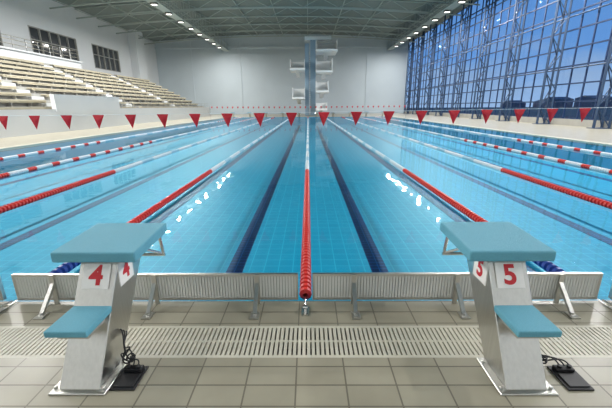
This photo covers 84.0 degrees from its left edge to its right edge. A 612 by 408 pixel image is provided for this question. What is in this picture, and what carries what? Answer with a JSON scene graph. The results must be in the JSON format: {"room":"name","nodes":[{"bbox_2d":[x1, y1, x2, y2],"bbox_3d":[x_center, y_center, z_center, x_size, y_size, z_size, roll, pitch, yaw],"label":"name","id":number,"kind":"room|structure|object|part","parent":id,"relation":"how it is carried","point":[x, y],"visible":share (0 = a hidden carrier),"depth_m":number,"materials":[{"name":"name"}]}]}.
{"room":"indoor swimming pool","nodes":[
{"label":"indoor swimming pool","id":0,"kind":"room"},
{"bbox_2d":[0,0,159,85],"bbox_3d":[-30.352,-15.249,31.704,1.600,15.900,81.000,0,16,0],"label":"wall","id":1,"kind":"structure","parent":0,"point":[137,59],"depth_m":46.79,"materials":[{"name":"white paint"}]},
{"bbox_2d":[27,25,79,60],"bbox_3d":[-30.875,-19.351,41.973,0.230,3.300,8.120,0,16,0],"label":"window","id":2,"kind":"structure","parent":1,"relation":"in","point":[36,34],"depth_m":41.50,"materials":[{"name":"glass"}]},
{"bbox_2d":[91,43,120,72],"bbox_3d":[-30.808,-22.398,52.543,0.230,3.300,7.120,0,16,0],"label":"window","id":3,"kind":"structure","parent":1,"relation":"in","point":[105,58],"depth_m":52.36,"materials":[{"name":"glass"}]},
{"bbox_2d":[100,0,383,39],"bbox_3d":[-7.896,-22.377,29.506,36.120,0.949,81.000,0,16,0],"label":"roof","id":4,"kind":"structure","parent":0,"point":[100,0],"depth_m":52.68,"materials":[{"name":"grey metal"}]},
{"bbox_2d":[387,0,466,49],"bbox_3d":[16.613,-20.926,29.767,1.160,2.421,80.400,0,16,0],"label":"lighting catwalk","id":5,"kind":"object","parent":4,"relation":"hanging from","point":[456,3],"visible":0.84,"depth_m":46.54,"materials":[{"name":"grey paint"}]},
{"bbox_2d":[56,0,469,41],"bbox_3d":[-5.146,-22.446,29.468,52.100,1.528,81.600,0,16,0],"label":"ceiling","id":6,"kind":"structure","parent":0,"point":[197,3],"depth_m":52.95,"materials":[{"name":"metal"}]},
{"bbox_2d":[145,0,228,50],"bbox_3d":[-16.388,-21.108,29.926,1.160,3.071,80.400,0,16,0],"label":"lighting catwalk","id":7,"kind":"object","parent":6,"relation":"hanging from","point":[155,3],"visible":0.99,"depth_m":46.32,"materials":[{"name":"grey paint"}]},
{"bbox_2d":[49,0,479,8],"bbox_3d":[-5.073,-24.717,40.365,51.531,2.455,0.180,0,16,0],"label":"roof truss","id":8,"kind":"object","parent":6,"relation":"attached to","point":[103,2],"depth_m":40.60,"materials":[{"name":"grey metal"}]},
{"bbox_2d":[75,0,462,18],"bbox_3d":[-5.043,-26.074,45.073,51.531,2.455,0.180,0,16,0],"label":"roof truss","id":9,"kind":"object","parent":6,"relation":"attached to","point":[394,1],"depth_m":45.02,"materials":[{"name":"grey metal"}]},
{"bbox_2d":[97,8,447,26],"bbox_3d":[-5.012,-27.432,49.781,51.531,2.455,0.180,0,16,0],"label":"roof truss","id":10,"kind":"object","parent":6,"relation":"attached to","point":[130,15],"depth_m":49.70,"materials":[{"name":"grey metal"}]},
{"bbox_2d":[115,17,435,33],"bbox_3d":[-4.982,-28.789,54.489,51.531,2.455,0.180,0,16,0],"label":"roof truss","id":11,"kind":"object","parent":6,"relation":"attached to","point":[271,23],"depth_m":54.45,"materials":[{"name":"grey metal"}]},
{"bbox_2d":[144,29,416,44],"bbox_3d":[-4.922,-31.504,63.906,51.531,2.455,0.180,0,16,0],"label":"roof truss","id":12,"kind":"object","parent":6,"relation":"attached to","point":[257,29],"depth_m":63.84,"materials":[{"name":"grey metal"}]},
{"bbox_2d":[138,23,425,38],"bbox_3d":[-4.952,-30.146,59.198,51.531,2.455,0.180,0,16,0],"label":"roof truss","id":13,"kind":"object","parent":6,"relation":"attached to","point":[388,33],"depth_m":59.12,"materials":[{"name":"grey metal"}]},
{"bbox_2d":[155,34,408,113],"bbox_3d":[-4.852,-26.609,70.572,51.500,15.900,0.300,0,16,0],"label":"wall","id":14,"kind":"structure","parent":0,"point":[268,81],"depth_m":70.39,"materials":[{"name":"paint"}]},
{"bbox_2d":[155,40,409,113],"bbox_3d":[-4.851,-26.052,70.447,51.500,14.300,0.250,0,16,0],"label":"trim","id":15,"kind":"structure","parent":14,"relation":"attached to","point":[367,46],"depth_m":68.80,"materials":[{"name":"paint"}]},
{"bbox_2d":[0,113,611,407],"bbox_3d":[-5.057,-7.854,33.674,51.500,0.300,81.000,0,16,0],"label":"floor","id":16,"kind":"structure","parent":0,"point":[24,382],"depth_m":2.15,"materials":[{"name":"tile"}]},
{"bbox_2d":[0,276,6,299],"bbox_3d":[-3.756,0.750,2.767,2.380,0.270,0.266,0,16,0],"label":"end panel","id":17,"kind":"object","parent":16,"relation":"on","point":[2,292],"visible":1,"depth_m":2.87,"materials":[{"name":"white plastic"}]},
{"bbox_2d":[0,300,12,312],"bbox_3d":[-2.506,0.842,2.799,0.060,0.061,0.201,0,16,0],"label":"anchor","id":18,"kind":"object","parent":16,"relation":"on","point":[2,308],"visible":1,"depth_m":2.81,"materials":[{"name":"silver metal"}]},
{"bbox_2d":[43,223,166,394],"bbox_3d":[-1.325,0.625,2.275,0.530,0.754,0.870,0,16,0],"label":"starting block","id":19,"kind":"object","parent":16,"relation":"on","point":[109,255],"visible":0.94,"depth_m":2.12,"materials":[{"name":"metal"}]},
{"bbox_3d":[-1.325,0.662,2.265,0.400,0.688,0.830,0,16,0],"label":"stem","id":20,"kind":"part","parent":19,"relation":"part of","materials":[{"name":"metal"}]},
{"bbox_3d":[-1.327,0.458,2.153,0.170,0.156,0.006,0,-15,0],"label":"number plate","id":21,"kind":"part","parent":19,"relation":"part of","materials":[{"name":"white plastic"}]},
{"bbox_3d":[-1.203,0.436,2.267,0.006,0.160,0.170,0,16,0],"label":"plate","id":22,"kind":"part","parent":19,"relation":"part of","materials":[{"name":"white plastic"}]},
{"bbox_2d":[0,33,209,137],"bbox_3d":[-23.746,-11.090,30.259,14.200,8.030,56.500,0,16,0],"label":"stand","id":23,"kind":"object","parent":16,"relation":"on","point":[31,83],"visible":1,"depth_m":29.96,"materials":[{"name":"concrete"}]},
{"bbox_2d":[109,329,148,390],"bbox_3d":[-1.105,0.941,2.124,0.200,0.229,0.338,0,16,0],"label":"box","id":24,"kind":"object","parent":16,"relation":"on","point":[129,378],"visible":1,"depth_m":2.11,"materials":[{"name":"black plastic"}]},
{"bbox_3d":[-1.080,1.047,2.078,0.150,0.050,0.190,0,16,0],"label":"box lid","id":25,"kind":"part","parent":24,"relation":"part of","materials":[{"name":"black plastic"}]},
{"bbox_2d":[11,273,297,319],"bbox_3d":[-1.256,0.740,2.748,2.380,0.270,0.266,0,16,0],"label":"end panel","id":26,"kind":"object","parent":16,"relation":"on","point":[46,287],"visible":0.84,"depth_m":2.84,"materials":[{"name":"white plastic"}]},
{"bbox_2d":[301,300,308,315],"bbox_3d":[-0.006,0.832,2.780,0.060,0.061,0.201,0,16,0],"label":"anchor","id":27,"kind":"object","parent":16,"relation":"on","point":[305,309],"visible":1,"depth_m":2.73,"materials":[{"name":"silver metal"}]},
{"bbox_2d":[0,117,611,301],"bbox_3d":[0.153,-5.506,27.095,25.700,1.232,50.200,0,16,0],"label":"swimming pool","id":28,"kind":"object","parent":16,"relation":"in","point":[367,214],"visible":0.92,"depth_m":10.63,"materials":[{"name":"liquid"}]},
{"bbox_2d":[0,117,241,160],"bbox_3d":[-9.850,-6.059,27.025,0.110,0.105,50.170,0,16,0],"label":"lane rope","id":29,"kind":"object","parent":28,"relation":"on","point":[131,136],"visible":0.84,"depth_m":15.12,"materials":[{"name":"red plastic"}]},
{"bbox_2d":[0,118,253,178],"bbox_3d":[-7.350,-6.069,27.006,0.110,0.105,50.170,0,16,0],"label":"lane rope","id":30,"kind":"object","parent":28,"relation":"on","point":[16,172],"visible":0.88,"depth_m":11.48,"materials":[{"name":"red plastic"}]},
{"bbox_2d":[0,117,274,213],"bbox_3d":[-4.850,-6.079,26.988,0.110,0.105,50.170,0,16,0],"label":"lane rope","id":31,"kind":"object","parent":28,"relation":"on","point":[17,204],"visible":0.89,"depth_m":7.74,"materials":[{"name":"red plastic"}]},
{"bbox_2d":[9,119,287,304],"bbox_3d":[-2.350,-6.089,26.969,0.110,0.105,50.170,0,16,0],"label":"lane rope","id":32,"kind":"object","parent":28,"relation":"on","point":[66,267],"visible":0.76,"depth_m":6.05,"materials":[{"name":"red plastic"}]},
{"bbox_2d":[299,120,311,299],"bbox_3d":[0.149,-6.099,26.950,0.110,0.105,50.170,0,16,0],"label":"lane rope","id":33,"kind":"object","parent":28,"relation":"on","point":[305,293],"visible":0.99,"depth_m":4.08,"materials":[{"name":"red plastic"}]},
{"bbox_2d":[327,118,604,303],"bbox_3d":[2.649,-6.108,26.931,0.110,0.105,50.170,0,16,0],"label":"lane rope","id":34,"kind":"object","parent":28,"relation":"on","point":[548,266],"visible":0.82,"depth_m":5.97,"materials":[{"name":"red plastic"}]},
{"bbox_2d":[342,117,611,208],"bbox_3d":[5.149,-6.118,26.912,0.110,0.105,50.170,0,16,0],"label":"lane rope","id":35,"kind":"object","parent":28,"relation":"on","point":[601,202],"visible":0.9,"depth_m":7.80,"materials":[{"name":"red plastic"}]},
{"bbox_2d":[360,117,611,173],"bbox_3d":[7.649,-6.128,26.893,0.110,0.105,50.170,0,16,0],"label":"lane rope","id":36,"kind":"object","parent":28,"relation":"on","point":[609,171],"visible":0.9,"depth_m":11.57,"materials":[{"name":"red plastic"}]},
{"bbox_2d":[375,116,611,156],"bbox_3d":[10.149,-6.138,26.874,0.110,0.105,50.170,0,16,0],"label":"lane rope","id":37,"kind":"object","parent":28,"relation":"on","point":[497,136],"visible":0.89,"depth_m":15.29,"materials":[{"name":"red plastic"}]},
{"bbox_2d":[0,325,611,357],"bbox_3d":[-0.008,1.027,2.430,28.000,0.120,0.340,0,16,0],"label":"drain grate","id":38,"kind":"object","parent":16,"relation":"in","point":[576,341],"visible":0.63,"depth_m":2.40,"materials":[{"name":"plastic"}]},
{"bbox_2d":[0,107,611,128],"bbox_3d":[0.021,-1.394,7.508,26.580,1.720,0.180,0,16,0],"label":"flag line","id":39,"kind":"object","parent":16,"relation":"on","point":[486,113],"visible":1,"depth_m":7.36,"materials":[{"name":"red fabric"}]},
{"bbox_2d":[210,105,406,117],"bbox_3d":[0.267,-12.436,45.848,26.580,1.700,0.180,0,16,0],"label":"flag line","id":40,"kind":"object","parent":16,"relation":"on","point":[396,105],"visible":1,"depth_m":45.67,"materials":[{"name":"red fabric"}]},
{"bbox_2d":[290,36,337,115],"bbox_3d":[1.220,-21.421,57.500,7.500,12.500,7.580,0,16,0],"label":"tower","id":41,"kind":"object","parent":16,"relation":"on","point":[323,68],"visible":1,"depth_m":57.20,"materials":[{"name":"paint"}]},
{"bbox_2d":[403,39,413,113],"bbox_3d":[20.356,-25.259,67.521,1.050,14.100,0.840,0,16,0],"label":"column","id":42,"kind":"structure","parent":16,"relation":"on","point":[412,43],"depth_m":67.47,"materials":[{"name":"blue paint"}]},
{"bbox_2d":[412,31,424,113],"bbox_3d":[20.319,-23.597,61.756,1.050,14.100,0.840,0,16,0],"label":"column","id":43,"kind":"structure","parent":16,"relation":"on","point":[421,48],"depth_m":61.65,"materials":[{"name":"blue paint"}]},
{"bbox_2d":[423,24,436,114],"bbox_3d":[20.282,-21.935,55.991,1.050,14.100,0.840,0,16,0],"label":"column","id":44,"kind":"structure","parent":16,"relation":"on","point":[433,42],"depth_m":55.82,"materials":[{"name":"blue paint"}]},
{"bbox_2d":[435,13,452,115],"bbox_3d":[20.245,-20.273,50.226,1.050,14.100,0.840,0,16,0],"label":"column","id":45,"kind":"structure","parent":16,"relation":"on","point":[444,30],"depth_m":50.10,"materials":[{"name":"blue paint"}]},
{"bbox_2d":[312,272,602,319],"bbox_3d":[1.244,0.730,2.729,2.380,0.270,0.266,0,16,0],"label":"end panel","id":46,"kind":"object","parent":16,"relation":"on","point":[354,286],"visible":0.82,"depth_m":2.82,"materials":[{"name":"white plastic"}]},
{"bbox_2d":[452,0,471,116],"bbox_3d":[20.208,-18.611,44.461,1.050,14.100,0.840,0,16,0],"label":"column","id":47,"kind":"structure","parent":16,"relation":"on","point":[469,6],"depth_m":44.19,"materials":[{"name":"metal"}]},
{"bbox_2d":[469,0,495,118],"bbox_3d":[20.171,-16.949,38.696,1.050,14.100,0.840,0,16,0],"label":"column","id":48,"kind":"structure","parent":16,"relation":"on","point":[486,5],"depth_m":38.76,"materials":[{"name":"grey metal"}]},
{"bbox_2d":[440,222,561,395],"bbox_3d":[1.280,0.615,2.256,0.530,0.754,0.870,0,16,0],"label":"starting block","id":49,"kind":"object","parent":16,"relation":"on","point":[511,328],"visible":1,"depth_m":2.10,"materials":[{"name":"metal"}]},
{"bbox_3d":[1.155,0.427,2.249,0.006,0.160,0.170,0,16,0],"label":"plate","id":50,"kind":"part","parent":49,"relation":"part of","materials":[{"name":"white"}]},
{"bbox_3d":[1.278,0.448,2.134,0.170,0.156,0.006,0,-15,0],"label":"number plate","id":51,"kind":"part","parent":49,"relation":"part of","materials":[{"name":"white plastic"}]},
{"bbox_3d":[1.280,0.652,2.246,0.400,0.688,0.830,0,16,0],"label":"stem","id":52,"kind":"part","parent":49,"relation":"part of","materials":[{"name":"metal"}]},
{"bbox_2d":[495,0,527,120],"bbox_3d":[20.134,-15.287,32.931,1.050,14.100,0.840,0,16,0],"label":"column","id":53,"kind":"structure","parent":16,"relation":"on","point":[526,2],"depth_m":33.20,"materials":[{"name":"metal"}]},
{"bbox_2d":[532,0,572,123],"bbox_3d":[20.097,-13.625,27.166,1.050,14.100,0.840,0,16,0],"label":"column","id":54,"kind":"structure","parent":16,"relation":"on","point":[552,40],"depth_m":27.65,"materials":[{"name":"grey metal"}]},
{"bbox_2d":[541,354,594,390],"bbox_3d":[1.537,0.930,2.104,0.275,0.229,0.338,0,16,0],"label":"box","id":55,"kind":"object","parent":16,"relation":"on","point":[567,375],"visible":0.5,"depth_m":2.06,"materials":[{"name":"black plastic"}]},
{"bbox_3d":[1.600,1.036,2.058,0.150,0.050,0.190,0,16,0],"label":"box lid","id":56,"kind":"part","parent":55,"relation":"part of","materials":[{"name":"black plastic"}]},
{"bbox_2d":[591,38,611,128],"bbox_3d":[20.060,-11.963,21.401,1.050,14.100,0.840,0,16,0],"label":"column","id":57,"kind":"structure","parent":16,"relation":"on","point":[609,57],"depth_m":22.85,"materials":[{"name":"blue paint"}]},
{"bbox_2d":[602,299,611,310],"bbox_3d":[2.494,0.822,2.761,0.060,0.061,0.201,0,16,0],"label":"anchor","id":58,"kind":"object","parent":16,"relation":"on","point":[608,307],"visible":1,"depth_m":2.78,"materials":[{"name":"silver metal"}]},
{"bbox_2d":[608,285,611,298],"bbox_3d":[3.743,0.721,2.711,2.380,0.270,0.266,0,16,0],"label":"end panel","id":59,"kind":"object","parent":16,"relation":"on","point":[610,292],"visible":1,"depth_m":2.85,"materials":[{"name":"white plastic"}]},
{"bbox_3d":[19.912,-5.315,-1.660,1.050,14.100,0.840,0,16,0],"label":"column","id":60,"kind":"structure","parent":16,"relation":"on","visible":0},
{"bbox_2d":[407,0,611,91],"bbox_3d":[20.544,-15.882,31.195,0.120,7.720,81.000,0,16,0],"label":"rails","id":61,"kind":"object","parent":60,"relation":"attached to","point":[505,0],"visible":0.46,"depth_m":32.27,"materials":[{"name":"metal"}]},
{"bbox_2d":[404,0,611,127],"bbox_3d":[20.796,-15.451,31.318,0.300,15.900,81.000,0,16,0],"label":"wall","id":62,"kind":"structure","parent":0,"point":[556,121],"depth_m":32.33,"materials":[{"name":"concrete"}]},
{"bbox_2d":[405,0,611,120],"bbox_3d":[20.779,-14.970,31.457,0.120,13.400,81.090,0,16,0],"label":"mullions","id":63,"kind":"object","parent":62,"relation":"attached to","point":[576,47],"visible":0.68,"depth_m":35.49,"materials":[{"name":"blue"}]},
{"label":"outside","id":64,"kind":"structure","parent":0,"visible":0},
{"bbox_2d":[406,107,611,119],"bbox_3d":[210.994,-25.932,95.245,379.200,0.200,600.000,0,16,0],"label":"ground","id":65,"kind":"structure","parent":64,"point":[569,112],"depth_m":125.19,"materials":[{"name":"blue"}]},
{"bbox_2d":[502,100,525,106],"bbox_3d":[214.422,-103.564,351.527,14.000,6.988,19.546,0,16,0],"label":"building","id":66,"kind":"structure","parent":65,"relation":"on","point":[505,104],"depth_m":342.87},
{"bbox_2d":[532,100,539,107],"bbox_3d":[215.752,-90.038,305.322,14.000,6.571,15.276,0,16,0],"label":"building","id":67,"kind":"structure","parent":65,"relation":"on","point":[535,105],"depth_m":307.95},
{"bbox_2d":[541,97,573,107],"bbox_3d":[192.491,-77.842,260.536,14.000,8.215,14.169,0,16,0],"label":"building","id":68,"kind":"structure","parent":65,"relation":"on","point":[556,104],"depth_m":254.55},
{"bbox_2d":[573,95,611,108],"bbox_3d":[183.544,-65.046,216.717,14.000,8.003,14.762,0,16,0],"label":"building","id":69,"kind":"structure","parent":65,"relation":"on","point":[585,97],"depth_m":212.48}
]}

